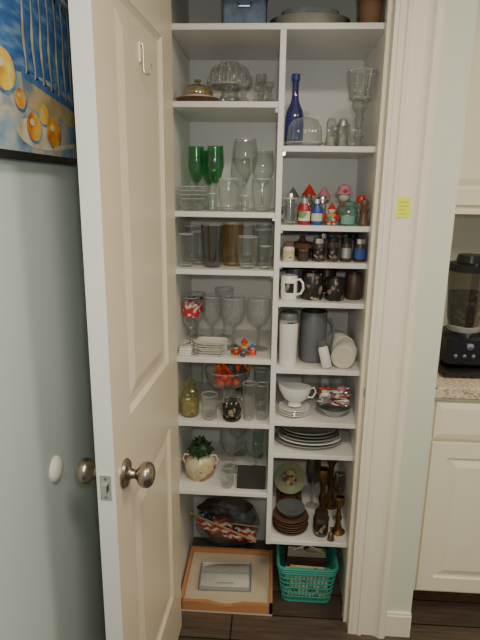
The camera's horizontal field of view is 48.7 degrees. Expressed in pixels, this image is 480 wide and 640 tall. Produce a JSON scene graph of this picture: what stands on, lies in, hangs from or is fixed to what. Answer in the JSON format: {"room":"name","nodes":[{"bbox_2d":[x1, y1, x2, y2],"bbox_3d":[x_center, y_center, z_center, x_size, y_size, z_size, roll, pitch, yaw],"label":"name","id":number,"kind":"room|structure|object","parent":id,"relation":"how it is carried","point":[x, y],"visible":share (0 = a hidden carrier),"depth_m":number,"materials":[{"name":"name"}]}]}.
{"room":"kitchen","nodes":[
{"label":"kitchen","id":0,"kind":"room"},
{"bbox_2d":[0,159,105,639],"bbox_3d":[-0.525,0.227,0.401,0.120,2.450,3.800,2,14,3],"label":"wall","id":1,"kind":"structure","parent":0,"point":[51,580],"depth_m":1.14,"materials":[{"name":"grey paint"}]},
{"bbox_2d":[0,0,77,166],"bbox_3d":[-0.402,-0.621,0.923,0.018,0.660,0.580,2,14,3],"label":"framed wall art","id":2,"kind":"object","parent":1,"relation":"attached to","point":[37,111],"visible":0.97,"depth_m":1.04,"materials":[{"name":"multicoloured paint"}]},
{"bbox_2d":[49,455,63,481],"bbox_3d":[-0.414,0.339,1.207,0.015,0.060,0.060,2,14,3],"label":"bumper cover","id":3,"kind":"object","parent":1,"relation":"attached to","point":[56,467],"visible":1,"depth_m":1.19,"materials":[{"name":"white plastic"}]},
{"bbox_2d":[189,0,363,539],"bbox_3d":[0.051,-0.207,2.145,0.807,2.450,0.100,2,14,3],"label":"wall","id":4,"kind":"structure","parent":0,"point":[323,84],"depth_m":2.00,"materials":[{"name":"white paint"}]},
{"bbox_2d":[178,537,479,639],"bbox_3d":[0.995,1.444,0.766,3.220,0.050,4.100,2,14,3],"label":"floor","id":5,"kind":"structure","parent":0,"point":[431,619],"depth_m":1.95,"materials":[{"name":"brown wood"}]},
{"bbox_2d":[190,497,258,546],"bbox_3d":[-0.062,0.882,2.296,0.296,0.251,0.134,2,14,3],"label":"bag","id":6,"kind":"object","parent":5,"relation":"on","point":[226,520],"visible":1,"depth_m":2.26,"materials":[{"name":"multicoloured plastic"}]},
{"bbox_2d":[181,546,272,615],"bbox_3d":[-0.044,1.036,2.124,0.348,0.046,0.310,2,14,3],"label":"tray","id":7,"kind":"object","parent":5,"relation":"on","point":[258,601],"visible":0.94,"depth_m":2.07,"materials":[{"name":"brown wood"}]},
{"bbox_2d":[198,561,250,591],"bbox_3d":[-0.059,1.023,2.116,0.207,0.020,0.143,1,14,2],"label":"picture frame","id":8,"kind":"object","parent":7,"relation":"on","point":[213,577],"visible":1,"depth_m":2.10,"materials":[{"name":"silver glass"}]},
{"bbox_2d":[171,0,385,600],"bbox_3d":[0.107,-0.121,1.910,0.662,2.400,0.390,2,14,3],"label":"shelving unit","id":9,"kind":"object","parent":5,"relation":"on","point":[282,42],"visible":0.64,"depth_m":1.82,"materials":[{"name":"white wood"}]},
{"bbox_2d":[178,344,193,355],"bbox_3d":[-0.187,0.102,1.841,0.047,0.023,0.072,1,14,0],"label":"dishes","id":10,"kind":"object","parent":9,"relation":"on","point":[185,349],"visible":1,"depth_m":1.81,"materials":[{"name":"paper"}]},
{"bbox_2d":[178,233,193,266],"bbox_3d":[-0.180,-0.234,1.766,0.055,0.109,0.055,2,14,3],"label":"glass tumbler","id":11,"kind":"object","parent":9,"relation":"on","point":[184,264],"visible":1,"depth_m":1.77,"materials":[{"name":"white"}]},
{"bbox_2d":[180,378,199,417],"bbox_3d":[-0.179,0.269,1.888,0.070,0.146,0.070,2,14,3],"label":"glass jar","id":12,"kind":"object","parent":9,"relation":"on","point":[189,406],"visible":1,"depth_m":1.88,"materials":[{"name":"beige"}]},
{"bbox_2d":[182,295,199,346],"bbox_3d":[-0.175,0.004,1.908,0.065,0.181,0.065,2,14,3],"label":"goblet","id":13,"kind":"object","parent":9,"relation":"on","point":[191,308],"visible":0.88,"depth_m":1.88,"materials":[{"name":"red glass"}]},
{"bbox_2d":[188,146,204,208],"bbox_3d":[-0.147,-0.481,1.800,0.059,0.205,0.059,2,14,3],"label":"flute","id":14,"kind":"object","parent":9,"relation":"on","point":[196,156],"visible":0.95,"depth_m":1.77,"materials":[{"name":"green glass"}]},
{"bbox_2d":[188,291,205,338],"bbox_3d":[-0.164,-0.019,2.015,0.069,0.173,0.069,2,14,3],"label":"goblet","id":15,"kind":"object","parent":9,"relation":"on","point":[200,299],"visible":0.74,"depth_m":2.01,"materials":[{"name":"clear glass"}]},
{"bbox_2d":[176,96,218,100],"bbox_3d":[-0.132,-0.681,1.650,0.136,0.016,0.109,2,14,3],"label":"wooden serving tray","id":16,"kind":"object","parent":9,"relation":"on","point":[182,98],"visible":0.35,"depth_m":1.61,"materials":[{"name":"brown wood"}]},
{"bbox_2d":[182,79,212,96],"bbox_3d":[-0.132,-0.712,1.642,0.100,0.063,0.100,2,14,3],"label":"butter dish","id":17,"kind":"object","parent":16,"relation":"on","point":[197,89],"visible":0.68,"depth_m":1.61,"materials":[{"name":"gold glass"}]},
{"bbox_2d":[191,230,204,264],"bbox_3d":[-0.141,-0.248,1.817,0.055,0.113,0.055,2,14,3],"label":"glass tumbler","id":18,"kind":"object","parent":9,"relation":"on","point":[197,262],"visible":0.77,"depth_m":1.82,"materials":[{"name":"white"}]},
{"bbox_2d":[182,436,218,481],"bbox_3d":[-0.149,0.512,1.982,0.120,0.165,0.121,13,19,40],"label":"plant","id":19,"kind":"object","parent":9,"relation":"on","point":[200,463],"visible":1,"depth_m":1.95,"materials":[{"name":"green plant"}]},
{"bbox_2d":[203,150,214,208],"bbox_3d":[-0.107,-0.487,1.847,0.055,0.195,0.055,2,14,3],"label":"flute","id":20,"kind":"object","parent":9,"relation":"on","point":[207,179],"visible":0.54,"depth_m":1.83,"materials":[{"name":"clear glass"}]},
{"bbox_2d":[201,391,217,418],"bbox_3d":[-0.108,0.303,1.869,0.060,0.091,0.060,2,14,3],"label":"glass tumbler","id":21,"kind":"object","parent":9,"relation":"on","point":[207,415],"visible":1,"depth_m":1.87,"materials":[{"name":"white"}]},
{"bbox_2d":[193,337,227,356],"bbox_3d":[-0.101,0.093,1.839,0.115,0.044,0.096,2,14,3],"label":"saucers","id":22,"kind":"object","parent":9,"relation":"on","point":[205,346],"visible":1,"depth_m":1.81,"materials":[{"name":"white ceramic"}]},
{"bbox_2d":[202,294,221,333],"bbox_3d":[-0.100,0.001,1.918,0.072,0.183,0.072,2,14,3],"label":"goblet","id":23,"kind":"object","parent":9,"relation":"on","point":[220,295],"visible":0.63,"depth_m":1.90,"materials":[{"name":"clear glass"}]},
{"bbox_2d":[201,223,224,267],"bbox_3d":[-0.090,-0.247,1.757,0.077,0.141,0.077,2,14,3],"label":"tumbler","id":24,"kind":"object","parent":9,"relation":"on","point":[212,233],"visible":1,"depth_m":1.73,"materials":[{"name":"grey"}]},
{"bbox_2d":[207,146,223,209],"bbox_3d":[-0.082,-0.472,1.767,0.059,0.205,0.059,2,14,3],"label":"flute","id":25,"kind":"object","parent":9,"relation":"on","point":[215,154],"visible":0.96,"depth_m":1.74,"materials":[{"name":"green glass"}]},
{"bbox_2d":[215,286,233,337],"bbox_3d":[-0.060,-0.029,2.022,0.072,0.191,0.072,2,14,3],"label":"goblet","id":26,"kind":"object","parent":9,"relation":"on","point":[218,335],"visible":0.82,"depth_m":2.03,"materials":[{"name":"clear glass"}]},
{"bbox_2d":[220,461,234,487],"bbox_3d":[-0.046,0.567,1.933,0.053,0.086,0.053,2,14,3],"label":"glass tumbler","id":27,"kind":"object","parent":9,"relation":"on","point":[225,483],"visible":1,"depth_m":1.93,"materials":[{"name":"clear"}]},
{"bbox_2d":[205,363,251,403],"bbox_3d":[-0.046,0.234,1.958,0.169,0.184,0.169,-7,16,-27],"label":"bowl","id":28,"kind":"object","parent":9,"relation":"on","point":[226,375],"visible":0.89,"depth_m":1.92,"materials":[{"name":"clear glass"}]},
{"bbox_2d":[218,178,239,210],"bbox_3d":[-0.036,-0.402,1.699,0.070,0.103,0.070,2,14,3],"label":"glass","id":29,"kind":"object","parent":9,"relation":"on","point":[218,178],"visible":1,"depth_m":1.69,"materials":[{"name":"white"}]},
{"bbox_2d":[207,60,252,100],"bbox_3d":[-0.033,-0.756,1.702,0.147,0.139,0.147,2,14,3],"label":"cake stand","id":30,"kind":"object","parent":9,"relation":"on","point":[229,62],"visible":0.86,"depth_m":1.68,"materials":[{"name":"clear"}]},
{"bbox_2d":[220,427,242,473],"bbox_3d":[-0.032,0.487,2.036,0.090,0.191,0.090,2,14,3],"label":"wine glass","id":31,"kind":"object","parent":9,"relation":"on","point":[228,465],"visible":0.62,"depth_m":2.02,"materials":[{"name":"white"}]},
{"bbox_2d":[222,393,241,421],"bbox_3d":[-0.028,0.303,1.864,0.070,0.096,0.070,-2,15,-12],"label":"votive holder","id":32,"kind":"object","parent":9,"relation":"on","point":[231,406],"visible":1,"depth_m":1.84,"materials":[{"name":"black glass"}]},
{"bbox_2d":[222,222,243,265],"bbox_3d":[-0.025,-0.257,1.797,0.074,0.143,0.073,2,14,3],"label":"tumbler","id":33,"kind":"object","parent":9,"relation":"on","point":[228,263],"visible":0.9,"depth_m":1.80,"materials":[{"name":"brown glass"}]},
{"bbox_2d":[222,295,245,350],"bbox_3d":[-0.022,0.010,1.879,0.086,0.187,0.086,2,14,3],"label":"goblet","id":34,"kind":"object","parent":9,"relation":"on","point":[244,309],"visible":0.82,"depth_m":1.88,"materials":[{"name":"clear glass"}]},
{"bbox_2d":[234,364,247,393],"bbox_3d":[0.003,0.206,2.098,0.057,0.171,0.057,2,14,3],"label":"glass tumbler","id":35,"kind":"object","parent":9,"relation":"on","point":[243,369],"visible":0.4,"depth_m":2.09,"materials":[{"name":"grey"}]},
{"bbox_2d":[239,337,249,354],"bbox_3d":[0.015,0.089,1.823,0.045,0.064,0.031,-4,15,-17],"label":"figurine","id":36,"kind":"object","parent":9,"relation":"on","point":[244,341],"visible":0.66,"depth_m":1.82,"materials":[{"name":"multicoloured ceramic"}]},
{"bbox_2d":[223,0,267,22],"bbox_3d":[0.018,-0.954,1.624,0.132,0.140,0.194,2,14,3],"label":"storage box","id":37,"kind":"object","parent":9,"relation":"on","point":[234,11],"visible":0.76,"depth_m":1.55,"materials":[{"name":"blue metal"}]},
{"bbox_2d":[233,138,257,210],"bbox_3d":[0.017,-0.475,1.739,0.080,0.227,0.080,2,14,3],"label":"wine glass","id":38,"kind":"object","parent":9,"relation":"on","point":[253,139],"visible":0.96,"depth_m":1.73,"materials":[{"name":"white"}]},
{"bbox_2d":[237,235,257,268],"bbox_3d":[0.025,-0.224,1.745,0.071,0.105,0.071,2,14,3],"label":"glass","id":39,"kind":"object","parent":9,"relation":"on","point":[244,266],"visible":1,"depth_m":1.74,"materials":[{"name":"white"}]},
{"bbox_2d":[243,380,255,419],"bbox_3d":[0.032,0.284,1.862,0.047,0.136,0.047,2,14,3],"label":"glass tumbler","id":40,"kind":"object","parent":9,"relation":"on","point":[246,416],"visible":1,"depth_m":1.86,"materials":[{"name":"white"}]},
{"bbox_2d":[237,465,265,488],"bbox_3d":[0.042,0.575,1.940,0.104,0.067,0.054,2,14,3],"label":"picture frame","id":41,"kind":"object","parent":9,"relation":"on","point":[248,476],"visible":1,"depth_m":1.94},
{"bbox_2d":[247,295,270,351],"bbox_3d":[0.066,0.013,1.871,0.084,0.187,0.084,2,14,3],"label":"goblet","id":42,"kind":"object","parent":9,"relation":"on","point":[248,301],"visible":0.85,"depth_m":1.87,"materials":[{"name":"clear glass"}]},
{"bbox_2d":[255,367,268,409],"bbox_3d":[0.078,0.255,1.940,0.051,0.156,0.051,2,14,3],"label":"glass tumbler","id":43,"kind":"object","parent":9,"relation":"on","point":[259,407],"visible":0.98,"depth_m":1.94,"materials":[{"name":"white"}]},
{"bbox_2d":[256,382,268,418],"bbox_3d":[0.078,0.286,1.865,0.045,0.131,0.045,2,14,3],"label":"glass tumbler","id":44,"kind":"object","parent":9,"relation":"on","point":[260,416],"visible":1,"depth_m":1.86,"materials":[{"name":"white"}]},
{"bbox_2d":[252,178,272,211],"bbox_3d":[0.071,-0.399,1.693,0.068,0.103,0.068,2,14,3],"label":"glass","id":45,"kind":"object","parent":9,"relation":"on","point":[252,178],"visible":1,"depth_m":1.69,"materials":[{"name":"white"}]},
{"bbox_2d":[253,228,272,265],"bbox_3d":[0.077,-0.248,1.808,0.065,0.123,0.065,2,14,3],"label":"glass","id":46,"kind":"object","parent":9,"relation":"on","point":[259,263],"visible":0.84,"depth_m":1.81,"materials":[{"name":"white"}]},
{"bbox_2d":[279,309,298,365],"bbox_3d":[0.165,0.058,1.812,0.068,0.190,0.068,2,14,3],"label":"tumbler","id":47,"kind":"object","parent":9,"relation":"on","point":[288,319],"visible":1,"depth_m":1.79,"materials":[{"name":"white ceramic"}]},
{"bbox_2d":[283,241,294,260],"bbox_3d":[0.158,-0.223,1.719,0.039,0.060,0.039,2,14,3],"label":"spice jar","id":48,"kind":"object","parent":9,"relation":"on","point":[288,249],"visible":1,"depth_m":1.71,"materials":[{"name":"white ceramic"}]},
{"bbox_2d":[276,488,301,505],"bbox_3d":[0.197,0.730,2.140,0.100,0.054,0.115,2,14,3],"label":"plate stand","id":49,"kind":"object","parent":9,"relation":"on","point":[278,492],"visible":0.38,"depth_m":2.13,"materials":[{"name":"brown wood"}]},
{"bbox_2d":[274,462,305,497],"bbox_3d":[0.199,0.634,2.120,0.128,0.137,0.078,2,14,3],"label":"plate","id":50,"kind":"object","parent":49,"relation":"on","point":[289,477],"visible":1,"depth_m":2.11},
{"bbox_2d":[285,192,294,222],"bbox_3d":[0.166,-0.370,1.746,0.033,0.100,0.033,8,16,25],"label":"shaker","id":51,"kind":"object","parent":9,"relation":"on","point":[289,216],"visible":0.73,"depth_m":1.74,"materials":[{"name":"glass"}]},
{"bbox_2d":[281,187,298,221],"bbox_3d":[0.179,-0.394,1.809,0.083,0.119,0.057,6,15,21],"label":"ceramic figurine","id":52,"kind":"object","parent":9,"relation":"on","point":[293,190],"visible":0.26,"depth_m":1.80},
{"bbox_2d":[272,498,308,534],"bbox_3d":[0.192,0.746,2.010,0.137,0.088,0.136,2,14,3],"label":"plates","id":53,"kind":"object","parent":9,"relation":"on","point":[290,515],"visible":1,"depth_m":1.98,"materials":[{"name":"ceramic"}]},
{"bbox_2d":[280,274,303,299],"bbox_3d":[0.175,-0.109,1.757,0.084,0.080,0.057,10,17,31],"label":"mug","id":54,"kind":"object","parent":9,"relation":"on","point":[289,282],"visible":1,"depth_m":1.74,"materials":[{"name":"ceramic"}]},
{"bbox_2d":[278,400,309,416],"bbox_3d":[0.192,0.318,1.892,0.114,0.030,0.112,2,14,3],"label":"saucers","id":55,"kind":"object","parent":9,"relation":"on","point":[283,408],"visible":0.86,"depth_m":1.87,"materials":[{"name":"ceramic"}]},
{"bbox_2d":[278,380,316,406],"bbox_3d":[0.202,0.260,1.876,0.139,0.090,0.076,2,14,3],"label":"gravy boat","id":56,"kind":"object","parent":55,"relation":"on","point":[295,393],"visible":1,"depth_m":1.86,"materials":[{"name":"ceramic"}]},
{"bbox_2d":[285,73,303,145],"bbox_3d":[0.180,-0.682,1.738,0.061,0.232,0.060,2,14,3],"label":"bottle","id":57,"kind":"object","parent":9,"relation":"on","point":[294,111],"visible":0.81,"depth_m":1.72,"materials":[{"name":"blue glass"}]},
{"bbox_2d":[286,267,304,292],"bbox_3d":[0.205,-0.143,1.877,0.084,0.088,0.064,-4,15,-18],"label":"patterned mug","id":58,"kind":"object","parent":9,"relation":"on","point":[290,270],"visible":0.3,"depth_m":1.84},
{"bbox_2d":[298,248,308,260],"bbox_3d":[0.206,-0.212,1.719,0.036,0.040,0.036,2,14,3],"label":"spice jar","id":59,"kind":"object","parent":9,"relation":"on","point":[303,254],"visible":1,"depth_m":1.71,"materials":[{"name":"brown glass"}]},
{"bbox_2d":[294,235,313,258],"bbox_3d":[0.211,-0.248,1.789,0.094,0.075,0.094,2,14,3],"label":"stoneware crock","id":60,"kind":"object","parent":9,"relation":"on","point":[302,243],"visible":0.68,"depth_m":1.76,"materials":[{"name":"brown ceramic"}]},
{"bbox_2d":[298,198,310,224],"bbox_3d":[0.206,-0.348,1.695,0.039,0.083,0.039,2,14,3],"label":"bottle","id":61,"kind":"object","parent":9,"relation":"on","point":[304,211],"visible":1,"depth_m":1.68,"materials":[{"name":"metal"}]},
{"bbox_2d":[285,111,323,145],"bbox_3d":[0.203,-0.595,1.655,0.124,0.106,0.124,2,14,3],"label":"dome","id":62,"kind":"object","parent":9,"relation":"on","point":[289,143],"visible":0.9,"depth_m":1.64,"materials":[{"name":"clear glass"}]},
{"bbox_2d":[296,184,315,213],"bbox_3d":[0.233,-0.395,1.794,0.090,0.129,0.061,2,14,4],"label":"ceramic figurine","id":63,"kind":"object","parent":9,"relation":"on","point":[309,189],"visible":0.23,"depth_m":1.78,"materials":[{"name":"red ceramic"}]},
{"bbox_2d":[275,426,341,448],"bbox_3d":[0.252,0.416,1.949,0.248,0.059,0.179,2,14,3],"label":"platters","id":64,"kind":"object","parent":9,"relation":"on","point":[301,437],"visible":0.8,"depth_m":1.91,"materials":[{"name":"ceramic"}]},
{"bbox_2d":[270,6,349,22],"bbox_3d":[0.213,-0.907,1.623,0.246,0.055,0.197,2,14,3],"label":"serving tray","id":65,"kind":"object","parent":9,"relation":"on","point":[301,17],"visible":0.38,"depth_m":1.55,"materials":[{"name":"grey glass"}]},
{"bbox_2d":[301,270,323,300],"bbox_3d":[0.243,-0.118,1.778,0.072,0.090,0.091,3,14,9],"label":"patterned mug","id":66,"kind":"object","parent":9,"relation":"on","point":[313,280],"visible":0.98,"depth_m":1.74,"materials":[{"name":"black ceramic"}]},
{"bbox_2d":[306,459,320,508],"bbox_3d":[0.293,0.648,2.129,0.060,0.221,0.060,10,17,32],"label":"goblet","id":67,"kind":"object","parent":9,"relation":"on","point":[312,466],"visible":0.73,"depth_m":2.09,"materials":[{"name":"clear glass"}]},
{"bbox_2d":[299,308,334,362],"bbox_3d":[0.261,0.055,1.852,0.092,0.178,0.106,-11,19,-40],"label":"pitcher","id":68,"kind":"object","parent":9,"relation":"on","point":[313,324],"visible":0.84,"depth_m":1.82,"materials":[{"name":"metal"}]},
{"bbox_2d":[311,199,322,224],"bbox_3d":[0.246,-0.345,1.691,0.037,0.081,0.037,2,14,3],"label":"bottle","id":69,"kind":"object","parent":9,"relation":"on","point":[317,211],"visible":1,"depth_m":1.68,"materials":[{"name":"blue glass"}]},
{"bbox_2d":[312,237,325,261],"bbox_3d":[0.256,-0.229,1.719,0.043,0.074,0.043,2,14,3],"label":"spice jar","id":70,"kind":"object","parent":9,"relation":"on","point":[319,247],"visible":1,"depth_m":1.70,"materials":[{"name":"brown glass"}]},
{"bbox_2d":[313,507,328,537],"bbox_3d":[0.302,0.753,1.974,0.057,0.095,0.057,2,14,3],"label":"glass canister","id":71,"kind":"object","parent":9,"relation":"on","point":[321,520],"visible":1,"depth_m":1.95,"materials":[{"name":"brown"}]},
{"bbox_2d":[313,466,329,519],"bbox_3d":[0.320,0.672,2.050,0.064,0.215,0.064,2,14,3],"label":"brass candlestick","id":72,"kind":"object","parent":9,"relation":"on","point":[323,471],"visible":0.77,"depth_m":2.03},
{"bbox_2d":[319,195,326,223],"bbox_3d":[0.269,-0.362,1.736,0.031,0.092,0.031,8,16,25],"label":"shaker","id":73,"kind":"object","parent":9,"relation":"on","point":[322,197],"visible":0.48,"depth_m":1.72,"materials":[{"name":"metal"}]},
{"bbox_2d":[317,339,331,368],"bbox_3d":[0.283,0.113,1.780,0.053,0.099,0.034,2,14,3],"label":"plastic bottle","id":74,"kind":"object","parent":9,"relation":"on","point":[323,350],"visible":1,"depth_m":1.77,"materials":[{"name":"plastic"}]},
{"bbox_2d":[319,233,329,257],"bbox_3d":[0.286,-0.255,1.808,0.040,0.082,0.040,2,14,3],"label":"spice jar","id":75,"kind":"object","parent":9,"relation":"on","point":[326,236],"visible":0.5,"depth_m":1.79,"materials":[{"name":"black glass"}]},
{"bbox_2d":[317,186,335,213],"bbox_3d":[0.287,-0.396,1.812,0.086,0.124,0.059,-4,15,-17],"label":"ceramic figurine","id":76,"kind":"object","parent":9,"relation":"on","point":[324,191],"visible":0.23,"depth_m":1.80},
{"bbox_2d":[318,268,336,291],"bbox_3d":[0.315,-0.140,1.871,0.084,0.088,0.064,-4,15,-18],"label":"patterned mug","id":77,"kind":"object","parent":9,"relation":"on","point":[327,271],"visible":0.29,"depth_m":1.83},
{"bbox_2d":[324,118,336,145],"bbox_3d":[0.281,-0.580,1.639,0.035,0.086,0.035,8,16,25],"label":"salt shaker","id":78,"kind":"object","parent":9,"relation":"on","point":[330,140],"visible":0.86,"depth_m":1.64,"materials":[{"name":"clear glass"}]},
{"bbox_2d":[325,460,337,509],"bbox_3d":[0.366,0.629,2.130,0.068,0.260,0.068,2,14,3],"label":"brass candlestick","id":79,"kind":"object","parent":9,"relation":"on","point":[330,503],"visible":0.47,"depth_m":2.13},
{"bbox_2d":[324,203,338,224],"bbox_3d":[0.291,-0.338,1.685,0.050,0.072,0.034,2,14,5],"label":"ceramic figurine","id":80,"kind":"object","parent":9,"relation":"on","point":[331,218],"visible":1,"depth_m":1.68,"materials":[{"name":"red ceramic"}]},
{"bbox_2d":[327,237,338,261],"bbox_3d":[0.302,-0.230,1.716,0.036,0.078,0.036,2,14,3],"label":"spice jar","id":81,"kind":"object","parent":9,"relation":"on","point":[333,252],"visible":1,"depth_m":1.70,"materials":[{"name":"black glass"}]},
{"bbox_2d":[316,385,350,417],"bbox_3d":[0.333,0.284,1.879,0.124,0.106,0.124,2,14,3],"label":"bowl","id":82,"kind":"object","parent":9,"relation":"on","point":[331,403],"visible":1,"depth_m":1.87,"materials":[{"name":"ceramic"}]},
{"bbox_2d":[323,276,344,300],"bbox_3d":[0.310,-0.106,1.766,0.062,0.074,0.083,-6,16,-25],"label":"patterned mug","id":83,"kind":"object","parent":9,"relation":"on","point":[335,285],"visible":0.91,"depth_m":1.73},
{"bbox_2d":[332,494,344,535],"bbox_3d":[0.369,0.724,1.978,0.054,0.150,0.054,2,14,3],"label":"brass candlestick","id":84,"kind":"object","parent":9,"relation":"on","point":[337,530],"visible":0.98,"depth_m":1.97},
{"bbox_2d":[332,470,344,520],"bbox_3d":[0.380,0.680,2.049,0.044,0.201,0.044,10,17,31],"label":"goblet","id":85,"kind":"object","parent":9,"relation":"on","point":[339,476],"visible":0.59,"depth_m":2.02,"materials":[{"name":"clear glass"}]},
{"bbox_2d":[332,234,344,258],"bbox_3d":[0.330,-0.247,1.777,0.040,0.082,0.040,2,14,3],"label":"spice jar","id":86,"kind":"object","parent":9,"relation":"on","point":[340,236],"visible":0.47,"depth_m":1.76,"materials":[{"name":"black glass"}]},
{"bbox_2d":[326,330,354,351],"bbox_3d":[0.362,0.088,1.921,0.084,0.084,0.100,-1,14,-8],"label":"lidded canister","id":87,"kind":"object","parent":9,"relation":"on","point":[340,335],"visible":0.44,"depth_m":1.89,"materials":[{"name":"ceramic"}]},
{"bbox_2d":[336,118,347,145],"bbox_3d":[0.319,-0.581,1.647,0.035,0.086,0.035,8,16,25],"label":"pepper shaker","id":88,"kind":"object","parent":9,"relation":"on","point":[343,122],"visible":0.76,"depth_m":1.64,"materials":[{"name":"clear glass"}]},
{"bbox_2d":[331,341,356,368],"bbox_3d":[0.356,0.118,1.810,0.080,0.080,0.076,6,15,19],"label":"lidded canister","id":89,"kind":"object","parent":9,"relation":"on","point":[344,354],"visible":1,"depth_m":1.78,"materials":[{"name":"ceramic"}]},
{"bbox_2d":[335,184,352,221],"bbox_3d":[0.347,-0.388,1.771,0.060,0.128,0.060,2,14,3],"label":"doll","id":90,"kind":"object","parent":9,"relation":"on","point":[344,191],"visible":0.82,"depth_m":1.75,"materials":[{"name":"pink ceramic"}]},
{"bbox_2d":[340,237,351,261],"bbox_3d":[0.344,-0.229,1.718,0.036,0.076,0.036,2,14,3],"label":"spice jar","id":91,"kind":"object","parent":9,"relation":"on","point":[346,246],"visible":1,"depth_m":1.71,"materials":[{"name":"glass"}]},
{"bbox_2d":[338,201,357,225],"bbox_3d":[0.344,-0.344,1.684,0.062,0.084,0.062,2,14,3],"label":"glass jar","id":92,"kind":"object","parent":9,"relation":"on","point":[344,219],"visible":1,"depth_m":1.67,"materials":[{"name":"teal"}]},
{"bbox_2d":[348,234,358,259],"bbox_3d":[0.376,-0.245,1.774,0.040,0.082,0.040,2,14,3],"label":"spice jar","id":93,"kind":"object","parent":9,"relation":"on","point":[353,236],"visible":0.46,"depth_m":1.75,"materials":[{"name":"glass"}]},
{"bbox_2d":[345,271,362,299],"bbox_3d":[0.383,-0.117,1.786,0.056,0.088,0.078,4,14,11],"label":"patterned mug","id":94,"kind":"object","parent":9,"relation":"on","point":[353,281],"visible":1,"depth_m":1.75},
{"bbox_2d":[353,238,365,261],"bbox_3d":[0.388,-0.227,1.716,0.039,0.074,0.039,2,14,3],"label":"spice jar","id":95,"kind":"object","parent":9,"relation":"on","point":[360,247],"visible":1,"depth_m":1.70,"materials":[{"name":"blue glass"}]},
{"bbox_2d":[347,68,377,145],"bbox_3d":[0.375,-0.656,1.658,0.092,0.228,0.092,2,14,3],"label":"goblet","id":96,"kind":"object","parent":9,"relation":"on","point":[360,89],"visible":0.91,"depth_m":1.64,"materials":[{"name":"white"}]},
{"bbox_2d":[358,199,368,225],"bbox_3d":[0.394,-0.342,1.681,0.034,0.084,0.034,2,14,3],"label":"wooden pepper mill","id":97,"kind":"object","parent":9,"relation":"on","point":[363,220],"visible":1,"depth_m":1.67,"materials":[{"name":"brown wood"}]},
{"bbox_2d":[359,0,382,22],"bbox_3d":[0.382,-0.925,1.545,0.076,0.132,0.074,2,14,3],"label":"flower pot","id":98,"kind":"object","parent":9,"relation":"on","point":[370,11],"visible":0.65,"depth_m":1.53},
{"bbox_2d":[277,544,338,602],"bbox_3d":[0.262,0.965,2.123,0.234,0.193,0.267,2,14,3],"label":"plastic basket","id":99,"kind":"object","parent":5,"relation":"on","point":[305,574],"visible":0.76,"depth_m":2.05,"materials":[{"name":"teal plastic"}]},
{"bbox_2d":[412,371,479,602],"bbox_3d":[1.523,0.613,2.114,1.778,0.910,0.620,2,14,3],"label":"base cabinet","id":100,"kind":"object","parent":5,"relation":"on","point":[448,555],"visible":0.59,"depth_m":1.86,"materials":[{"name":"white wood"}]},
{"bbox_2d":[435,371,479,399],"bbox_3d":[1.445,0.189,2.012,1.610,0.039,0.620,2,14,3],"label":"countertop","id":101,"kind":"structure","parent":100,"relation":"on","point":[446,388],"depth_m":1.76,"materials":[{"name":"stone"}]},
{"bbox_2d":[438,253,479,378],"bbox_3d":[0.812,-0.021,1.865,0.208,0.422,0.180,2,14,3],"label":"blender","id":102,"kind":"object","parent":101,"relation":"on","point":[459,355],"visible":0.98,"depth_m":1.82,"materials":[{"name":"black plastic"}]},
{"bbox_2d":[387,0,477,611],"bbox_3d":[0.542,-0.151,1.952,0.199,2.450,0.720,2,14,3],"label":"wall","id":103,"kind":"structure","parent":0,"point":[460,15],"depth_m":1.59,"materials":[{"name":"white paint"}]},
{"bbox_2d":[342,0,399,633],"bbox_3d":[0.407,0.089,1.689,0.028,2.110,0.100,2,14,3],"label":"trim","id":104,"kind":"structure","parent":103,"relation":"attached to","point":[392,6],"depth_m":1.62,"materials":[{"name":"white paint"}]},
{"bbox_2d":[351,0,445,638],"bbox_3d":[0.468,0.059,1.625,0.120,2.200,0.026,2,14,3],"label":"trim","id":105,"kind":"structure","parent":103,"relation":"attached to","point":[421,22],"depth_m":1.59,"materials":[{"name":"white paint"}]},
{"bbox_2d":[385,611,411,636],"bbox_3d":[0.560,1.081,1.883,0.088,0.095,0.013,2,14,3],"label":"baseboard","id":106,"kind":"structure","parent":103,"relation":"attached to","point":[398,624],"depth_m":1.88,"materials":[{"name":"white paint"}]},
{"bbox_2d":[396,198,410,217],"bbox_3d":[0.470,-0.323,1.526,0.040,0.056,0.002,2,14,3],"label":"sticky note","id":107,"kind":"object","parent":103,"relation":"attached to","point":[403,204],"visible":1,"depth_m":1.53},
{"bbox_2d":[443,214,479,325],"bbox_3d":[1.552,-0.222,2.284,2.173,2.450,0.080,2,14,3],"label":"wall","id":108,"kind":"structure","parent":0,"point":[466,228],"depth_m":2.25,"materials":[{"name":"paint"}]},
{"bbox_2d":[455,0,479,213],"bbox_3d":[1.508,-0.842,1.903,1.690,0.912,0.340,2,14,3],"label":"upper cabinet","id":109,"kind":"object","parent":108,"relation":"attached to","point":[468,192],"visible":0.04,"depth_m":1.83,"materials":[{"name":"wood"}]},
{"bbox_3d":[-0.299,-0.145,1.884,0.142,2.450,0.480,2,14,3],"label":"wall","id":110,"kind":"structure","parent":0,"visible":0},
{"bbox_2d":[68,0,181,639],"bbox_3d":[-0.248,0.183,1.374,0.040,2.040,0.593,2,14,6],"label":"door","id":111,"kind":"structure","parent":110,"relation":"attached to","point":[124,114],"depth_m":1.19,"materials":[{"name":"beige paint"}]},
{"bbox_2d":[76,457,155,500],"bbox_3d":[-0.277,0.342,1.153,0.176,0.066,0.104,2,14,6],"label":"knob set","id":112,"kind":"object","parent":111,"relation":"attached to","point":[145,474],"visible":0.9,"depth_m":1.15,"materials":[{"name":"silver metal"}]},
{"bbox_2d":[138,42,151,74],"bbox_3d":[-0.207,-0.576,1.168,0.028,0.067,0.012,2,14,6],"label":"coat hook","id":113,"kind":"object","parent":111,"relation":"attached to","point":[141,48],"visible":1,"depth_m":1.17,"materials":[{"name":"white paint"}]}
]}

